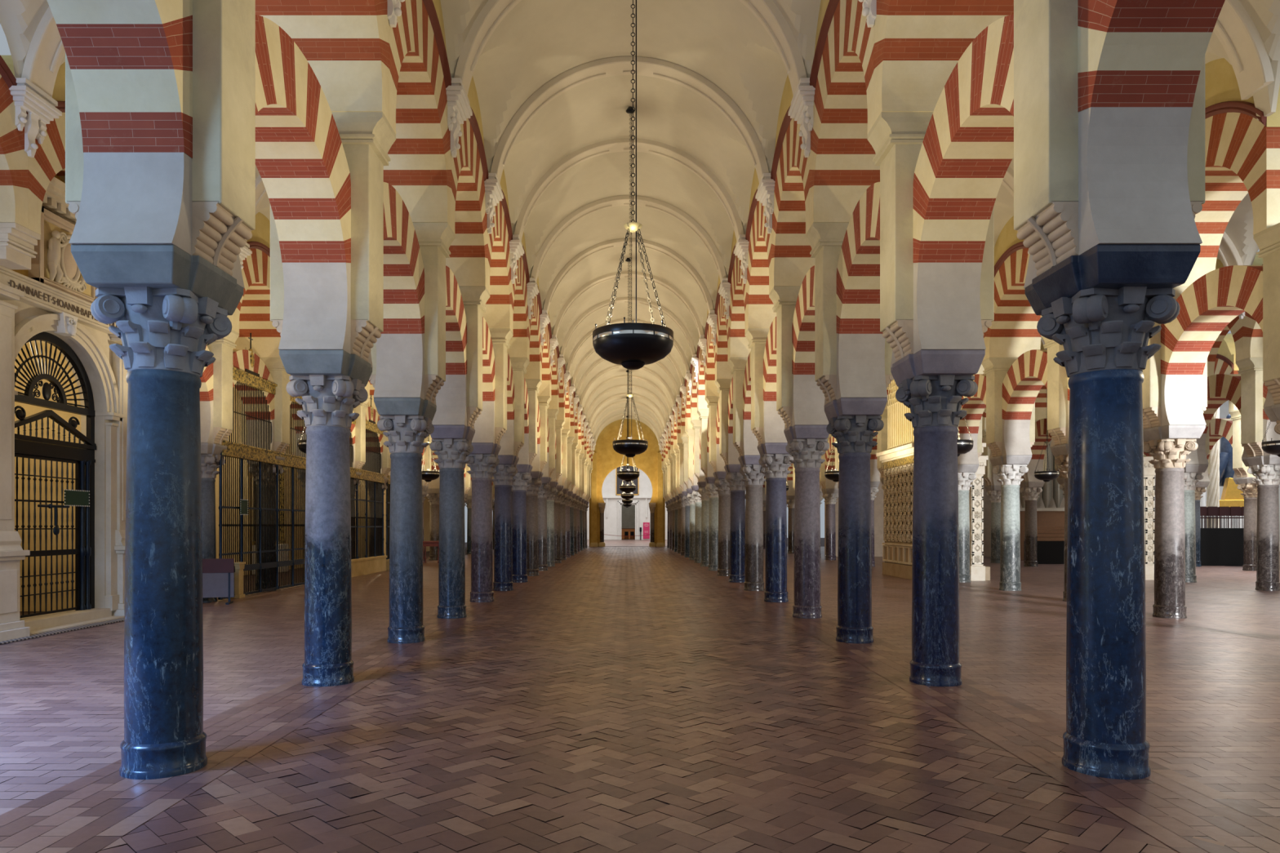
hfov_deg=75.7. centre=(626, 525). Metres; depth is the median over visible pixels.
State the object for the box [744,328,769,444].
pillar
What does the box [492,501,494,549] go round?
marble column
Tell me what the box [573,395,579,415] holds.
bracket
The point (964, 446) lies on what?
lamp
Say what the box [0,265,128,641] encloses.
portal
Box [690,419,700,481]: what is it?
pillar
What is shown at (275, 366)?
pillar
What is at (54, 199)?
trim
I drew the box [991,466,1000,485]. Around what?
arch
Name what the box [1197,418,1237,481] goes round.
arch
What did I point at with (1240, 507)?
chair
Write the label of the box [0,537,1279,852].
floor
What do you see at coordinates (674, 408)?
bracket
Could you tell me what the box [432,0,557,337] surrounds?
wall
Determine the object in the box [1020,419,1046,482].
pillar
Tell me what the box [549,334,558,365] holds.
bracket
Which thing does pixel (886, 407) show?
round arch
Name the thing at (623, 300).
trim
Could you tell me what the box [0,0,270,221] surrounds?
ceiling
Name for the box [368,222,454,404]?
pillar
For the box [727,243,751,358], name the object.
round arch
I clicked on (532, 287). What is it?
bracket
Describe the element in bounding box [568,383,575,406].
bracket
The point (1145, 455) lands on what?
arch
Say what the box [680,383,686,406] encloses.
bracket
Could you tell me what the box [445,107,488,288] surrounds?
round arch
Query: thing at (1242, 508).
chair
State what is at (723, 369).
round arch
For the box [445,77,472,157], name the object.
bracket
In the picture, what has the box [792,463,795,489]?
pillar
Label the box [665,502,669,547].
marble column
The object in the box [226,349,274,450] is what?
arch
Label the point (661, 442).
round arch
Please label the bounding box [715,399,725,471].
arch
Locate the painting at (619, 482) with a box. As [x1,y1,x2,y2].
[615,466,638,495]
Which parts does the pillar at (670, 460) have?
cornice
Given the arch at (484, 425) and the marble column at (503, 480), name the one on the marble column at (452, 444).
the arch at (484, 425)
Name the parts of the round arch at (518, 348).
hood moulding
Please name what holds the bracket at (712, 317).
attached to the wall at (787, 95)
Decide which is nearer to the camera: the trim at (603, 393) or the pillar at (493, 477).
the trim at (603, 393)
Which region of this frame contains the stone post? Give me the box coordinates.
[231,562,245,598]
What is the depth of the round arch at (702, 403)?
30.00 m
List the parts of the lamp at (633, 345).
bowl chain, bowl chain, suspension chain, dish, lamp shade, bowl chain, bowl chain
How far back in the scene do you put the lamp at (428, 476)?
25.62 m
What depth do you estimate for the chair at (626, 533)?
100.07 m
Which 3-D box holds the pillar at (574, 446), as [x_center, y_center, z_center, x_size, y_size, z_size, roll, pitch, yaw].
[-3.166,-3.019,42.842,1.300,2.503,0.570,0,0,0]
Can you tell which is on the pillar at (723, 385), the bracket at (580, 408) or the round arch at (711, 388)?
the round arch at (711, 388)
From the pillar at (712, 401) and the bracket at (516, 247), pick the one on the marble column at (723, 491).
the pillar at (712, 401)
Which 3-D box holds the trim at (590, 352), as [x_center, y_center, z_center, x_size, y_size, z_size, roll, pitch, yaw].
[0.058,-7.325,36.642,4.983,2.162,0.500,0,0,0]
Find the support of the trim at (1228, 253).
attached to the wall at (1221, 85)
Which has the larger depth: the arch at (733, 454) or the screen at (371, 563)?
the screen at (371, 563)
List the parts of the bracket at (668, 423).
cornice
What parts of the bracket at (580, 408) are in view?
cornice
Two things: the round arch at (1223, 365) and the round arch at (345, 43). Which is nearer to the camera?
the round arch at (345, 43)
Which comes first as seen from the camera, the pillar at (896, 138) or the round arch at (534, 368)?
the pillar at (896, 138)
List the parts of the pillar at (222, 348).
cornice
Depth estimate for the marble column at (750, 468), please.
20.94 m
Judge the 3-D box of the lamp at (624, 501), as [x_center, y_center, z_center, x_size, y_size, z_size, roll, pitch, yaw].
[0.058,-4.876,53.692,0.704,7.020,0.704,0,0,45]
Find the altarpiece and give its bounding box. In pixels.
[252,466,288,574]
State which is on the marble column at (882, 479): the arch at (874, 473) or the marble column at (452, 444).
the arch at (874, 473)
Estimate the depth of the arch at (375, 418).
29.57 m
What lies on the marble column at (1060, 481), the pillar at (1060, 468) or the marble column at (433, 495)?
the pillar at (1060, 468)
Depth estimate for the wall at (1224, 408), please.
52.70 m
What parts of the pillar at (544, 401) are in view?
cornice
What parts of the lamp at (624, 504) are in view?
lamp shade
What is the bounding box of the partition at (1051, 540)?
[1023,526,1064,564]
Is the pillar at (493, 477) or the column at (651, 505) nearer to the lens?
the pillar at (493, 477)
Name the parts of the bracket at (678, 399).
cornice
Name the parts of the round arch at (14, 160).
hood moulding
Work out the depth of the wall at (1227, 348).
30.81 m
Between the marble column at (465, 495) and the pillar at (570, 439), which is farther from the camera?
the marble column at (465, 495)
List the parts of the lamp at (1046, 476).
suspension chain, lamp shade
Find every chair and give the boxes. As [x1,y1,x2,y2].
[624,531,628,539]
[630,531,634,539]
[1200,506,1206,528]
[1201,506,1217,528]
[1204,506,1213,528]
[1208,506,1223,528]
[1213,506,1228,528]
[1220,506,1235,528]
[1224,506,1239,528]
[1235,506,1244,528]
[1237,506,1241,528]
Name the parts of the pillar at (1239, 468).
cornice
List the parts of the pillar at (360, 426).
cornice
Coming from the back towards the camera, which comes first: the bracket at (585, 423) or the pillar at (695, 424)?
the bracket at (585, 423)
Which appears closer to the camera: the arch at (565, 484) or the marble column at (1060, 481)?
the marble column at (1060, 481)
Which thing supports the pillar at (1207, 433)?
on the marble column at (1192, 473)
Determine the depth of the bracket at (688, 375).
33.30 m
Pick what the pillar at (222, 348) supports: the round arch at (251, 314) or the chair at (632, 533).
the round arch at (251, 314)
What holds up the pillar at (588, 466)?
on the marble column at (585, 501)
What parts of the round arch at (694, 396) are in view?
hood moulding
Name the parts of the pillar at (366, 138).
cornice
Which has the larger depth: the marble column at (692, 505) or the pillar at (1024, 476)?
the marble column at (692, 505)
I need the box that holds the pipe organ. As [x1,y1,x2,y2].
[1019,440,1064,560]
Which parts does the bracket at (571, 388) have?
cornice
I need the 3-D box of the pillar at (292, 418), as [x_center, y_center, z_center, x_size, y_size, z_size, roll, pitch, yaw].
[-9.252,-3.019,24.242,1.300,2.503,0.570,0,0,0]
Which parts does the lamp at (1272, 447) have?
lamp shade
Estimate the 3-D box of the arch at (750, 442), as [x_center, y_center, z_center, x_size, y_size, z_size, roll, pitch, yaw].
[3.282,-2.957,19.592,0.650,2.377,2.604,0,0,0]
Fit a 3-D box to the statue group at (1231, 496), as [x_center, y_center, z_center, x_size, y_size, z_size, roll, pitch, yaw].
[29.782,-1.949,40.418,2.300,7.226,1.500,0,0,17]
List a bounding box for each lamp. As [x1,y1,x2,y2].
[297,426,306,453]
[421,435,439,481]
[592,0,673,369]
[612,106,648,457]
[617,257,639,481]
[619,370,635,493]
[621,369,634,500]
[622,397,632,504]
[622,416,631,507]
[824,440,839,481]
[957,407,973,457]
[1034,348,1059,481]
[1261,422,1279,457]
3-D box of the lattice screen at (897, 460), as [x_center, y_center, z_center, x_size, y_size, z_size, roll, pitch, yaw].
[9.768,-1.786,26.443,2.420,6.900,3.540,0,0,0]
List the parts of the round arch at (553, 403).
hood moulding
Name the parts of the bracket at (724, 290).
cornice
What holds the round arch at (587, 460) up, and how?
on the pillar at (584, 460)
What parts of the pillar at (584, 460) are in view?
cornice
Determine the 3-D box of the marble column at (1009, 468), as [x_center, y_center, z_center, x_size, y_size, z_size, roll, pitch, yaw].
[9.858,-0.042,21.142,0.750,3.452,0.950,0,0,0]
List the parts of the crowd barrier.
panel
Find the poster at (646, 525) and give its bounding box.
[643,522,649,538]
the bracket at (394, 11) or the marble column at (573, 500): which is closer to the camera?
the bracket at (394, 11)
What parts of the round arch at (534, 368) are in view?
hood moulding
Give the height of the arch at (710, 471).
2.377 m
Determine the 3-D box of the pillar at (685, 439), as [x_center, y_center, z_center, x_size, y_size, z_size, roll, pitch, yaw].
[3.282,-3.019,39.742,1.300,2.503,0.570,0,0,0]
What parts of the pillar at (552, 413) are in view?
cornice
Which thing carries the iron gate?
attached to the portal
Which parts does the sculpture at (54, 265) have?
panel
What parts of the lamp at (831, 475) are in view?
lamp shade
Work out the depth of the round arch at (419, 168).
11.14 m
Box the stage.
[1200,528,1243,565]
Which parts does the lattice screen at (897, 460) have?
cornice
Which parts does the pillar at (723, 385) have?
cornice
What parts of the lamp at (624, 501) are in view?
lamp shade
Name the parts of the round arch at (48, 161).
hood moulding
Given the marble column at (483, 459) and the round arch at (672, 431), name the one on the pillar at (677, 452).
the round arch at (672, 431)
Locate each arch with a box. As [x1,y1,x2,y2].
[0,55,28,228]
[28,100,65,235]
[46,0,192,255]
[199,346,213,444]
[226,313,233,330]
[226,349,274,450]
[231,14,351,354]
[233,240,280,357]
[255,0,389,122]
[284,374,306,457]
[350,410,355,467]
[365,406,382,474]
[367,182,424,399]
[367,380,376,408]
[383,0,451,227]
[421,442,424,485]
[427,437,439,488]
[431,265,466,426]
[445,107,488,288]
[463,467,465,493]
[467,477,471,495]
[471,316,494,443]
[482,188,512,330]
[497,351,514,455]
[506,244,529,358]
[516,377,528,464]
[524,284,542,380]
[531,398,540,471]
[537,313,551,395]
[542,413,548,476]
[546,337,559,409]
[551,429,555,481]
[556,364,565,420]
[557,443,562,485]
[562,378,570,428]
[563,479,567,488]
[568,391,575,436]
[573,401,578,443]
[576,410,582,448]
[580,418,585,453]
[582,425,587,457]
[585,431,589,462]
[587,436,591,465]
[590,441,593,467]
[661,442,664,467]
[662,436,666,465]
[664,431,669,462]
[666,425,671,457]
[669,418,675,453]
[672,410,678,448]
[675,401,682,443]
[680,391,687,436]
[683,482,686,491]
[684,378,693,428]
[688,479,692,488]
[689,356,699,419]
[693,441,697,485]
[696,337,709,408]
[699,431,705,481]
[704,314,719,396]
[706,412,714,477]
[714,284,733,379]
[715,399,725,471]
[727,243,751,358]
[728,377,740,464]
[742,351,759,455]
[745,188,776,328]
[762,475,765,500]
[763,316,787,443]
[770,105,814,289]
[786,463,795,495]
[791,265,828,426]
[809,0,879,226]
[825,435,838,488]
[836,182,895,399]
[870,431,881,481]
[874,0,1013,122]
[884,384,890,408]
[913,14,1037,354]
[957,373,992,464]
[974,332,985,374]
[982,407,986,429]
[985,241,1042,359]
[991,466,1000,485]
[1002,349,1054,455]
[1026,418,1059,481]
[1035,384,1047,419]
[1067,377,1070,444]
[1077,0,1225,255]
[1143,444,1155,485]
[1160,265,1274,426]
[1177,100,1279,286]
[1185,373,1247,464]
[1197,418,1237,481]
[1207,315,1243,376]
[1211,354,1239,418]
[1242,264,1262,359]
[1262,382,1279,455]
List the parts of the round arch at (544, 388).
hood moulding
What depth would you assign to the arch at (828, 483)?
39.24 m
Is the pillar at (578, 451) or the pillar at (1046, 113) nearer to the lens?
the pillar at (1046, 113)
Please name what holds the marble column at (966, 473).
on the floor
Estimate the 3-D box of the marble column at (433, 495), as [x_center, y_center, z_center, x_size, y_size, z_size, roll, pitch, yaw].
[-9.252,-0.042,39.742,0.750,3.452,0.950,0,0,0]
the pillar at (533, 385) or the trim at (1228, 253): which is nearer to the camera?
the trim at (1228, 253)
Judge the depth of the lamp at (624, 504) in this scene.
62.78 m
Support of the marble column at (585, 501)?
on the floor
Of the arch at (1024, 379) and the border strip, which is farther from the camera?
the arch at (1024, 379)
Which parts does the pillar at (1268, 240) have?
cornice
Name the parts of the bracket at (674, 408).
cornice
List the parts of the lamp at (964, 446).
lamp shade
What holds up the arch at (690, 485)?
on the marble column at (695, 494)
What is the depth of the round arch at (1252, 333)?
20.89 m
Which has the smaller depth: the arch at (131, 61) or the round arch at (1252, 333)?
the arch at (131, 61)
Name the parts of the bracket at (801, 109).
cornice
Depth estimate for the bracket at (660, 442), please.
61.19 m
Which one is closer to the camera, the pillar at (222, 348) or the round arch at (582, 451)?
the pillar at (222, 348)
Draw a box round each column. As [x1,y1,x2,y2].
[71,244,243,781]
[200,442,226,602]
[247,456,284,591]
[279,349,372,688]
[297,468,304,582]
[353,471,361,559]
[364,477,388,555]
[373,397,436,644]
[422,485,428,563]
[426,488,439,560]
[429,425,475,619]
[464,493,468,506]
[465,442,501,602]
[465,495,471,553]
[492,455,519,591]
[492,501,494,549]
[511,464,532,582]
[526,471,542,576]
[537,476,551,570]
[546,481,558,567]
[554,485,564,563]
[560,488,568,560]
[564,491,573,557]
[569,493,576,555]
[573,495,579,553]
[577,497,582,551]
[579,498,585,550]
[582,500,586,549]
[584,502,589,547]
[598,502,605,546]
[648,502,655,546]
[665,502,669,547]
[666,500,671,549]
[669,498,675,550]
[671,497,677,551]
[675,495,681,553]
[678,493,685,555]
[681,491,689,557]
[686,488,695,559]
[691,485,702,563]
[697,481,709,566]
[704,476,718,571]
[713,471,730,576]
[724,464,746,582]
[737,455,765,591]
[757,442,793,603]
[762,500,765,549]
[783,425,829,618]
[786,495,795,553]
[819,491,823,557]
[821,488,838,559]
[824,397,887,644]
[870,481,879,566]
[880,477,884,489]
[890,349,985,687]
[957,464,978,582]
[984,485,1000,563]
[989,455,1031,591]
[1019,481,1044,566]
[1024,244,1200,782]
[1050,444,1068,601]
[1056,477,1065,495]
[1142,425,1205,618]
[1183,464,1208,582]
[1195,481,1209,566]
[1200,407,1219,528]
[1233,476,1257,570]
[1241,455,1279,591]
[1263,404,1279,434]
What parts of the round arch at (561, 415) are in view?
hood moulding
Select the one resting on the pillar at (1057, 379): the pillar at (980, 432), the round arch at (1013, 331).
the round arch at (1013, 331)
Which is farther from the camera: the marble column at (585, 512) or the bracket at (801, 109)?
the marble column at (585, 512)
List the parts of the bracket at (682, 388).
cornice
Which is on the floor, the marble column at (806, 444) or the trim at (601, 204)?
the marble column at (806, 444)
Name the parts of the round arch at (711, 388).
hood moulding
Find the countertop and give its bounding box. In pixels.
[621,528,635,539]
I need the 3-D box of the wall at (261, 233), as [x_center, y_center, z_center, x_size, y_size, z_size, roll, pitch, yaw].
[-9.252,-6.576,36.642,1.292,1.680,49.600,0,0,0]
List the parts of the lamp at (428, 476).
lamp shade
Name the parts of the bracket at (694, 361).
cornice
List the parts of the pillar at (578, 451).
cornice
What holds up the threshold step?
on the floor
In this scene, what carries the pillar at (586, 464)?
on the marble column at (583, 500)
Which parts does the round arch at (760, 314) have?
hood moulding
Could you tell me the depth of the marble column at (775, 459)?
17.83 m
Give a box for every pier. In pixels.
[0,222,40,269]
[590,452,598,546]
[656,452,664,546]
[968,455,988,581]
[1143,457,1155,580]
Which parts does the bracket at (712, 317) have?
cornice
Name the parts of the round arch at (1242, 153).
hood moulding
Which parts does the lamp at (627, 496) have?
lamp shade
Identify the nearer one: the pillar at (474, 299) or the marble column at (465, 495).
the pillar at (474, 299)
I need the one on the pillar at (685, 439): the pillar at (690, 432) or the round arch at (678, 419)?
the round arch at (678, 419)
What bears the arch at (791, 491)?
on the marble column
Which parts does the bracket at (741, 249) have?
cornice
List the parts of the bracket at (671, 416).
cornice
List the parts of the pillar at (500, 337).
cornice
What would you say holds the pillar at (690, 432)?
on the marble column at (695, 494)
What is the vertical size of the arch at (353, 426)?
2.377 m
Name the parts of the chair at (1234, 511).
backrest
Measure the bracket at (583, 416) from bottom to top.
0.960 m
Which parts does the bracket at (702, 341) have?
cornice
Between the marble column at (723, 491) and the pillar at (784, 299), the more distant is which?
the marble column at (723, 491)
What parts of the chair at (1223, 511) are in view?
backrest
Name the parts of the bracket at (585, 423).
cornice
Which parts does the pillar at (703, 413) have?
cornice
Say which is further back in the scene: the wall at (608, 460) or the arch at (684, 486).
the wall at (608, 460)
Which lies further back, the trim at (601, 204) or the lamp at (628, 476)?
the lamp at (628, 476)
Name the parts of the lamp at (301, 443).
lamp shade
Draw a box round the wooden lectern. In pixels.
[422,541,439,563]
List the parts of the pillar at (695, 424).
cornice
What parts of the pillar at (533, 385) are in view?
cornice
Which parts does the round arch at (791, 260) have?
hood moulding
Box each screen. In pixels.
[217,333,306,599]
[349,394,386,577]
[386,475,390,569]
[875,379,990,580]
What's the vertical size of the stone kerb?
0.050 m
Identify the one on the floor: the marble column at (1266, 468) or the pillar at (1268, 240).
the marble column at (1266, 468)
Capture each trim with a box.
[21,6,65,97]
[42,176,76,223]
[244,174,266,242]
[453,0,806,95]
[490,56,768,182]
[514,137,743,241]
[530,195,726,281]
[542,238,713,313]
[552,271,703,336]
[560,297,695,355]
[566,318,688,372]
[571,347,684,384]
[575,358,679,395]
[579,364,675,404]
[582,374,671,413]
[585,384,669,420]
[587,392,666,426]
[590,400,664,431]
[591,406,662,437]
[594,413,660,440]
[1001,166,1013,197]
[1040,337,1046,349]
[1213,0,1274,100]
[1217,231,1243,266]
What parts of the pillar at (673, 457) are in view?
cornice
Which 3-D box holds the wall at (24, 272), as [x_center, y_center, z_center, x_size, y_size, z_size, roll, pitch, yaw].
[-9.452,-2.286,10.296,0.420,7.900,12.592,0,0,0]
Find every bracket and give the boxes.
[8,77,62,157]
[239,242,252,269]
[387,0,404,26]
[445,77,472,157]
[484,173,503,233]
[509,234,524,284]
[526,277,538,319]
[539,310,550,345]
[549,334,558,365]
[557,354,565,382]
[564,370,570,395]
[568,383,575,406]
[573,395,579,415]
[577,404,582,423]
[581,412,586,430]
[583,419,588,436]
[586,426,591,441]
[588,431,592,446]
[591,436,594,450]
[592,440,595,454]
[657,440,662,454]
[660,436,663,450]
[662,431,666,446]
[663,426,668,441]
[666,419,671,436]
[669,412,674,430]
[671,404,677,423]
[675,395,681,415]
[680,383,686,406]
[684,370,691,395]
[690,354,698,382]
[697,334,706,365]
[706,310,717,345]
[718,277,730,319]
[733,234,749,284]
[755,173,774,233]
[787,77,815,157]
[858,0,876,26]
[1238,311,1244,319]
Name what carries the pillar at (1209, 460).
on the marble column at (1200, 489)
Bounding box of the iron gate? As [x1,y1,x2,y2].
[14,331,96,617]
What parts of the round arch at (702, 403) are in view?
hood moulding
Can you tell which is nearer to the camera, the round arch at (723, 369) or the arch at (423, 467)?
the round arch at (723, 369)
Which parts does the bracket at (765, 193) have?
cornice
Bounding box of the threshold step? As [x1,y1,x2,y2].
[19,608,111,631]
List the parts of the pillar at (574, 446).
cornice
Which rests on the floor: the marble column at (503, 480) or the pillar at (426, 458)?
the marble column at (503, 480)
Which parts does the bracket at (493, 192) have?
cornice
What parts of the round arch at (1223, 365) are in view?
hood moulding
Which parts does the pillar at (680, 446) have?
cornice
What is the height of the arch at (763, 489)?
2.377 m
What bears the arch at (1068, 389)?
on the marble column at (1169, 446)
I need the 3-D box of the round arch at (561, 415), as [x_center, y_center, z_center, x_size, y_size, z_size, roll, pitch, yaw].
[-3.166,-5.458,31.992,1.440,2.375,3.098,0,0,0]
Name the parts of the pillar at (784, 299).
cornice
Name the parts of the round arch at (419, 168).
hood moulding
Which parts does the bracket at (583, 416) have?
cornice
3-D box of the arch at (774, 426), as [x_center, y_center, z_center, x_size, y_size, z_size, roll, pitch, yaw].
[3.282,-2.957,16.492,0.650,2.377,2.604,0,0,0]
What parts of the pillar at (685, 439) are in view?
cornice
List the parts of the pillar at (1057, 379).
cornice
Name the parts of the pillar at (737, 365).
cornice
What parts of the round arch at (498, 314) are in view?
hood moulding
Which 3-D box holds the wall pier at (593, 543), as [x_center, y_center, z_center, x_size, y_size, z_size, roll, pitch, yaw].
[-2.542,-2.036,64.745,0.640,7.400,0.400,0,0,0]
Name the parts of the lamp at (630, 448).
bowl chain, bowl chain, suspension chain, dish, lamp shade, bowl chain, bowl chain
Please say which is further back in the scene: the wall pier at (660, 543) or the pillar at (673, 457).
the wall pier at (660, 543)
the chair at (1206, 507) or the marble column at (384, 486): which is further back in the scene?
the chair at (1206, 507)
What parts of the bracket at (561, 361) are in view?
cornice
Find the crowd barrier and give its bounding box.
[202,558,234,604]
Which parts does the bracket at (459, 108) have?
cornice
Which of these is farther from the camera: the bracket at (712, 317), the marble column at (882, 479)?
the marble column at (882, 479)
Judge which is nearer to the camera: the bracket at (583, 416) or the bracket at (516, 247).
the bracket at (516, 247)
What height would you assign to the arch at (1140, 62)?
2.377 m
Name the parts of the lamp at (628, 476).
suspension chain, lamp shade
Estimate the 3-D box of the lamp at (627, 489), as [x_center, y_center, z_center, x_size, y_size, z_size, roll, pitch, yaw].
[0.058,-4.876,35.092,0.704,7.020,0.704,0,0,45]
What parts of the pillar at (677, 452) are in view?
cornice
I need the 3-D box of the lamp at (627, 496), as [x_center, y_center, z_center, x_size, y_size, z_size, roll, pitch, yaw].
[0.058,-4.876,44.392,0.704,7.020,0.704,0,0,45]
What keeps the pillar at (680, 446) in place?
on the marble column at (685, 498)
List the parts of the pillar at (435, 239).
cornice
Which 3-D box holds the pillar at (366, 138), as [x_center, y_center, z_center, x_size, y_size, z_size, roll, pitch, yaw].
[-3.166,-3.019,8.742,1.300,2.503,0.570,0,0,0]
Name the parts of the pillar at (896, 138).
cornice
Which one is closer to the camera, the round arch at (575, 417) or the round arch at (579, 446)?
the round arch at (575, 417)
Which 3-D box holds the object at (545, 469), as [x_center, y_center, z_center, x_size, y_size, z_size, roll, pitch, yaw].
[-3.166,-2.957,28.892,0.650,2.377,2.604,0,0,0]
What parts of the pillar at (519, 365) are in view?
cornice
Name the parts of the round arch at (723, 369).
hood moulding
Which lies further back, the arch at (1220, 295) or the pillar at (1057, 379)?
the pillar at (1057, 379)
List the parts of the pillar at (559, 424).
cornice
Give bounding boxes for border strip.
[0,617,124,644]
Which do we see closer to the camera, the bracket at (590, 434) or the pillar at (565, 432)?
the pillar at (565, 432)
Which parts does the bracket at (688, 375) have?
cornice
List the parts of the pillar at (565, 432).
cornice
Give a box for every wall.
[0,54,270,248]
[10,174,75,276]
[14,342,80,611]
[27,340,430,575]
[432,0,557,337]
[586,468,667,539]
[589,418,665,546]
[621,504,635,528]
[698,0,829,337]
[824,452,1064,556]
[994,0,1279,245]
[994,57,1279,265]
[1040,254,1262,349]
[1154,333,1279,536]
[1217,333,1239,370]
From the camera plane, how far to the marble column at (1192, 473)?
24.02 m
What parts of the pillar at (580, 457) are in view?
cornice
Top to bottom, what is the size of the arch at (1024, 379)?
2.377 m
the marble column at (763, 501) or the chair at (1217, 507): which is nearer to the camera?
the chair at (1217, 507)
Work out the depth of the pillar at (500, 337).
17.79 m
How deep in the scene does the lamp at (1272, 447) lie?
16.43 m
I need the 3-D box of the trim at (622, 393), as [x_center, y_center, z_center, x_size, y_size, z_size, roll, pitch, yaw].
[0.058,-7.325,52.142,4.983,2.162,0.500,0,0,0]
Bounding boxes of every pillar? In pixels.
[65,0,255,275]
[206,329,239,444]
[241,357,289,456]
[270,111,395,362]
[292,417,293,454]
[353,397,369,471]
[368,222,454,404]
[374,408,391,477]
[423,434,431,485]
[458,286,489,428]
[465,463,471,493]
[488,328,513,444]
[493,477,494,498]
[510,357,529,456]
[524,378,542,465]
[537,395,551,471]
[546,408,559,477]
[555,419,564,481]
[561,428,570,485]
[567,436,574,488]
[571,443,577,491]
[575,448,581,493]
[578,453,584,495]
[581,457,586,497]
[583,462,589,498]
[586,465,591,500]
[587,467,592,502]
[661,467,666,502]
[663,465,668,500]
[665,462,671,498]
[667,457,673,497]
[670,453,676,495]
[673,448,679,493]
[676,443,683,491]
[680,436,688,488]
[684,428,693,485]
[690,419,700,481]
[697,408,709,477]
[705,395,719,471]
[715,378,732,465]
[727,357,747,456]
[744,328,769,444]
[768,286,800,428]
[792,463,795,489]
[805,222,893,404]
[819,436,830,488]
[835,438,839,482]
[867,111,994,361]
[876,408,887,477]
[977,417,982,458]
[981,357,1035,457]
[982,428,991,485]
[1013,0,1204,275]
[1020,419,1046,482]
[1040,335,1067,445]
[1054,457,1064,478]
[1142,286,1207,429]
[1205,426,1208,456]
[1207,453,1210,475]
[1228,408,1254,478]
[1235,357,1263,457]
[1253,222,1279,404]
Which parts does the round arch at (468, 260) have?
hood moulding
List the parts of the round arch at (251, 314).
hood moulding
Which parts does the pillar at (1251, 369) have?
cornice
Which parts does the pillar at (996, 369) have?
cornice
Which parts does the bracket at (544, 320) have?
cornice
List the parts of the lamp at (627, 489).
lamp shade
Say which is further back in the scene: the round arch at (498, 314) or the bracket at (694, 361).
the bracket at (694, 361)
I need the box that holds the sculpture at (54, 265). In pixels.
[28,205,97,303]
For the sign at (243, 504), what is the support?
attached to the screen at (248, 378)
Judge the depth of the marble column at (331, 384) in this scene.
8.53 m
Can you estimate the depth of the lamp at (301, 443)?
16.22 m
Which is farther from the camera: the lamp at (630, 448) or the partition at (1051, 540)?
the partition at (1051, 540)
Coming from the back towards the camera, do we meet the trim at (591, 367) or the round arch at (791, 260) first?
the trim at (591, 367)
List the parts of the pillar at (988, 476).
cornice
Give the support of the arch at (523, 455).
on the marble column at (503, 480)
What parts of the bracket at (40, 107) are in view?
cornice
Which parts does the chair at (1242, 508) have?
backrest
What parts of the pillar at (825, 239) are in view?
cornice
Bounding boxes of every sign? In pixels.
[64,488,89,506]
[240,499,248,515]
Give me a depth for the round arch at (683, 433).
39.31 m
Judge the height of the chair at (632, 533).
0.920 m
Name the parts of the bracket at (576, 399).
cornice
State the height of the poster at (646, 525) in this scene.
1.900 m
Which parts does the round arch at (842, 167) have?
hood moulding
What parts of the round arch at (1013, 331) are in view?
hood moulding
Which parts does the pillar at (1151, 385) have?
cornice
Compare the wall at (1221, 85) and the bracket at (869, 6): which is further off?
the wall at (1221, 85)
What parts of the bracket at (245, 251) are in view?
cornice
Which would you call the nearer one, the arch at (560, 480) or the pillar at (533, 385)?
the pillar at (533, 385)
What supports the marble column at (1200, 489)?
on the floor
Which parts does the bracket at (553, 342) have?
cornice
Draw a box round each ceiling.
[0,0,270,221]
[440,0,821,450]
[1217,193,1258,265]
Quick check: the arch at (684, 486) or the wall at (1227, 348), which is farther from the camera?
the arch at (684, 486)
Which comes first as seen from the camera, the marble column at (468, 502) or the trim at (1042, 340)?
the trim at (1042, 340)
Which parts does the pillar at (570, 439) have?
cornice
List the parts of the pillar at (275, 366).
cornice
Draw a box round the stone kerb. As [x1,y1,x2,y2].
[30,615,124,635]
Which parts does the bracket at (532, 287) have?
cornice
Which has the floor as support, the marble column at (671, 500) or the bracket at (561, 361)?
the marble column at (671, 500)
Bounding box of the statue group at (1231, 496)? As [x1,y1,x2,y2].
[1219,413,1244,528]
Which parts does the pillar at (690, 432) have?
cornice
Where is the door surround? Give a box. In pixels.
[617,500,639,539]
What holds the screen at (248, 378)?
on the floor
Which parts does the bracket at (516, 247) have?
cornice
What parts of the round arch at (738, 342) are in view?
hood moulding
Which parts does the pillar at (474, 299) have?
cornice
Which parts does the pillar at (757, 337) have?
cornice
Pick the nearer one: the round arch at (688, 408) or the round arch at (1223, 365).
the round arch at (1223, 365)
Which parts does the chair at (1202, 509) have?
backrest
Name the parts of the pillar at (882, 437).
cornice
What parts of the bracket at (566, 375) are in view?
cornice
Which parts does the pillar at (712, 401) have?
cornice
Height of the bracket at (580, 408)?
0.960 m
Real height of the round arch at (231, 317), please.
2.375 m
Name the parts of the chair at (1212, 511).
backrest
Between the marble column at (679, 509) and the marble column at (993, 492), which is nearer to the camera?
the marble column at (993, 492)
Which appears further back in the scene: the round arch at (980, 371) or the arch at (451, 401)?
the round arch at (980, 371)

